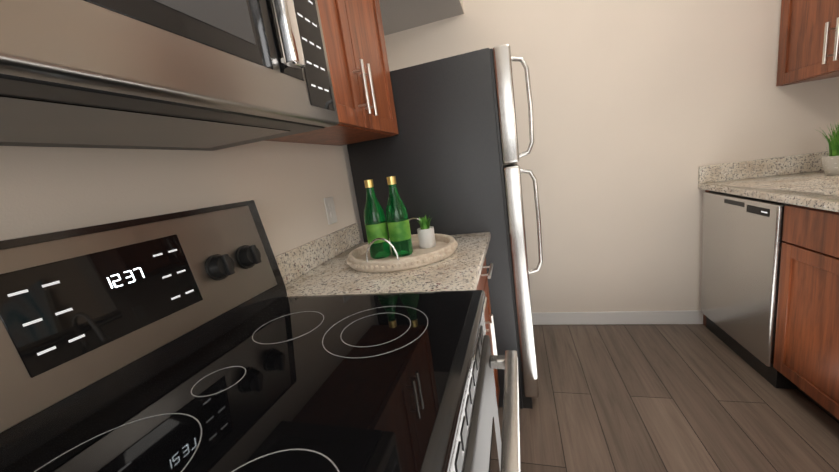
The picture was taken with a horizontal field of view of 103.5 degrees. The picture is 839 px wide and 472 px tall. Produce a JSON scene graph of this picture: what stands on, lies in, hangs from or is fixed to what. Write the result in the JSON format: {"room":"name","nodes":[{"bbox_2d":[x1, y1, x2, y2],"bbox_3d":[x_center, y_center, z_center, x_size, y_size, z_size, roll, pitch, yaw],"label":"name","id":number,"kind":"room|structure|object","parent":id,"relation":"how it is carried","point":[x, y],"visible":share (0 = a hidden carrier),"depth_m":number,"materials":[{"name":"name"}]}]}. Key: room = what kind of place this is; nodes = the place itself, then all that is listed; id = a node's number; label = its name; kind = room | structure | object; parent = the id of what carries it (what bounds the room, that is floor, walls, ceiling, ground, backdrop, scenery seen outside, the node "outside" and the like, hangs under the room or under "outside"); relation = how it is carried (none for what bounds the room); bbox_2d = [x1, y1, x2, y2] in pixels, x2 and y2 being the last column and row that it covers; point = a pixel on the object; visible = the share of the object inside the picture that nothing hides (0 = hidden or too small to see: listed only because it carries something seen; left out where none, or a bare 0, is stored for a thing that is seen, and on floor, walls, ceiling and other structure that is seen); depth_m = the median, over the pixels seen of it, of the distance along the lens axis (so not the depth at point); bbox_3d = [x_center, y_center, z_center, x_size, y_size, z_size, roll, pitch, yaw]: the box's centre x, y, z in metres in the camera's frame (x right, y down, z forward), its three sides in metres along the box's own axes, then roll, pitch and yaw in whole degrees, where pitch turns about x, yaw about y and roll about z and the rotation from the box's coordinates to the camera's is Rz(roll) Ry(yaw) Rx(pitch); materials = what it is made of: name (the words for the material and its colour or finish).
{"room":"kitchen","nodes":[
{"label":"kitchen","id":0,"kind":"room"},
{"bbox_2d":[0,141,363,255],"bbox_3d":[-0.910,-0.047,0.003,0.150,2.800,5.550,-5,11,17],"label":"wall","id":1,"kind":"structure","parent":0,"point":[287,187],"depth_m":0.81,"materials":[{"name":"paint"}]},
{"bbox_2d":[0,0,338,150],"bbox_3d":[-0.493,-0.375,0.452,0.436,0.430,0.762,-5,11,17],"label":"over-the-range microwave","id":2,"kind":"object","parent":1,"relation":"attached to","point":[208,75],"visible":1,"depth_m":0.45,"materials":[{"name":"silver metal"}]},
{"bbox_2d":[324,197,337,224],"bbox_3d":[-0.390,-0.112,1.455,0.008,0.116,0.072,-5,11,17],"label":"outlet","id":3,"kind":"object","parent":1,"relation":"attached to","point":[330,210],"visible":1,"depth_m":1.45,"materials":[{"name":"white plastic"}]},
{"bbox_2d":[264,0,398,145],"bbox_3d":[-0.368,-0.743,1.125,0.344,0.774,0.718,-5,11,17],"label":"upper cabinet","id":4,"kind":"object","parent":1,"relation":"attached to","point":[354,40],"visible":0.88,"depth_m":1.15,"materials":[{"name":"brown wood"}]},
{"bbox_2d":[384,0,838,312],"bbox_3d":[1.139,-0.759,2.132,2.640,2.800,0.150,-5,11,17],"label":"wall","id":5,"kind":"structure","parent":0,"point":[643,110],"depth_m":2.05,"materials":[{"name":"paint"}]},
{"bbox_2d":[532,310,702,324],"bbox_3d":[0.935,0.616,2.367,1.888,0.095,0.123,-5,11,17],"label":"baseboard","id":6,"kind":"structure","parent":5,"relation":"attached to","point":[624,317],"depth_m":2.28,"materials":[{"name":"white"}]},
{"bbox_2d":[498,324,838,471],"bbox_3d":[1.772,1.141,-0.477,5.350,0.080,5.550,-5,11,17],"label":"floor","id":7,"kind":"structure","parent":0,"point":[656,398],"depth_m":1.52,"materials":[{"name":"wood"}]},
{"bbox_2d":[0,200,519,471],"bbox_3d":[-0.189,0.551,0.586,0.732,1.215,0.762,-5,11,17],"label":"electric range","id":8,"kind":"object","parent":7,"relation":"on","point":[196,340],"visible":1,"depth_m":0.52,"materials":[{"name":"black glass"}]},
{"bbox_2d":[347,44,542,408],"bbox_3d":[0.236,-0.017,1.930,0.855,1.687,0.768,-5,11,17],"label":"refrigerator","id":9,"kind":"object","parent":7,"relation":"on","point":[447,153],"visible":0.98,"depth_m":1.48,"materials":[{"name":"black metal"}]},
{"bbox_2d":[476,259,499,406],"bbox_3d":[-0.023,0.550,1.335,0.670,0.885,0.724,-5,11,17],"label":"base cabinet","id":10,"kind":"object","parent":7,"relation":"on","point":[484,287],"visible":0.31,"depth_m":1.39,"materials":[{"name":"brown wood"}]},
{"bbox_2d":[275,223,490,295],"bbox_3d":[-0.098,0.054,1.238,0.663,0.134,0.725,-5,11,17],"label":"countertop","id":11,"kind":"structure","parent":10,"relation":"on","point":[319,266],"depth_m":1.10,"materials":[{"name":"stone"}]},
{"bbox_2d":[346,217,457,272],"bbox_3d":[-0.071,0.019,1.262,0.427,0.116,0.427,-5,11,17],"label":"wood tray","id":12,"kind":"object","parent":11,"relation":"on","point":[360,258],"visible":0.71,"depth_m":1.12,"materials":[{"name":"beige wood"}]},
{"bbox_2d":[364,179,390,258],"bbox_3d":[-0.166,-0.064,1.232,0.081,0.290,0.081,-5,11,17],"label":"bottle","id":13,"kind":"object","parent":12,"relation":"on","point":[375,221],"visible":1,"depth_m":1.21,"materials":[{"name":"green glass"}]},
{"bbox_2d":[386,176,412,256],"bbox_3d":[-0.082,-0.072,1.212,0.081,0.290,0.081,-5,11,17],"label":"bottle","id":14,"kind":"object","parent":12,"relation":"on","point":[398,224],"visible":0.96,"depth_m":1.19,"materials":[{"name":"green glass"}]},
{"bbox_2d":[417,215,435,248],"bbox_3d":[0.025,-0.019,1.296,0.066,0.126,0.066,-5,11,17],"label":"succulent pot","id":15,"kind":"object","parent":12,"relation":"on","point":[426,235],"visible":1,"depth_m":1.27,"materials":[{"name":"white ceramic"}]},
{"bbox_2d":[703,190,709,325],"bbox_3d":[2.071,0.123,1.970,0.608,0.885,0.044,-5,11,17],"label":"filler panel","id":16,"kind":"object","parent":7,"relation":"on","point":[704,320],"visible":0.15,"depth_m":2.13,"materials":[{"name":"brown wood"}]},
{"bbox_2d":[701,191,796,388],"bbox_3d":[1.953,0.200,1.674,0.617,0.881,0.600,-5,11,17],"label":"dishwasher","id":17,"kind":"object","parent":7,"relation":"on","point":[742,241],"visible":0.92,"depth_m":1.66,"materials":[{"name":"silver metal"}]},
{"bbox_2d":[773,204,838,423],"bbox_3d":[1.698,0.411,0.770,0.670,0.885,1.318,-5,11,17],"label":"base cabinet","id":18,"kind":"object","parent":7,"relation":"on","point":[806,356],"visible":0.96,"depth_m":1.31,"materials":[{"name":"brown wood"}]},
{"bbox_2d":[698,151,838,211],"bbox_3d":[1.738,-0.060,0.995,0.648,0.335,1.970,-5,11,17],"label":"countertop","id":19,"kind":"structure","parent":18,"relation":"on","point":[804,180],"depth_m":1.77,"materials":[{"name":"stone"}]},
{"bbox_2d":[817,125,838,174],"bbox_3d":[2.059,-0.435,1.635,0.161,0.257,0.181,-5,11,17],"label":"potted plant","id":20,"kind":"object","parent":19,"relation":"on","point":[830,163],"visible":1,"depth_m":1.61,"materials":[{"name":"ceramic"}]},
{"bbox_3d":[2.203,-0.759,1.339,0.150,2.800,0.770,-5,11,17],"label":"wall","id":21,"kind":"structure","parent":0,"visible":0},
{"bbox_2d":[776,0,838,85],"bbox_3d":[1.914,-1.100,1.342,0.344,0.744,0.743,-5,11,17],"label":"upper cabinet","id":22,"kind":"object","parent":21,"relation":"attached to","point":[808,51],"visible":1,"depth_m":1.60,"materials":[{"name":"brown wood"}]},
{"bbox_3d":[-0.745,-1.118,-0.377,0.560,0.620,5.400,-5,11,17],"label":"ceiling","id":23,"kind":"structure","parent":0,"visible":0},
{"bbox_2d":[379,0,463,35],"bbox_3d":[-0.743,-1.116,-0.377,0.564,0.624,5.400,-5,11,17],"label":"soffit","id":24,"kind":"object","parent":23,"relation":"attached to","point":[398,15],"depth_m":2.04,"materials":[{"name":"paint"}]}
]}

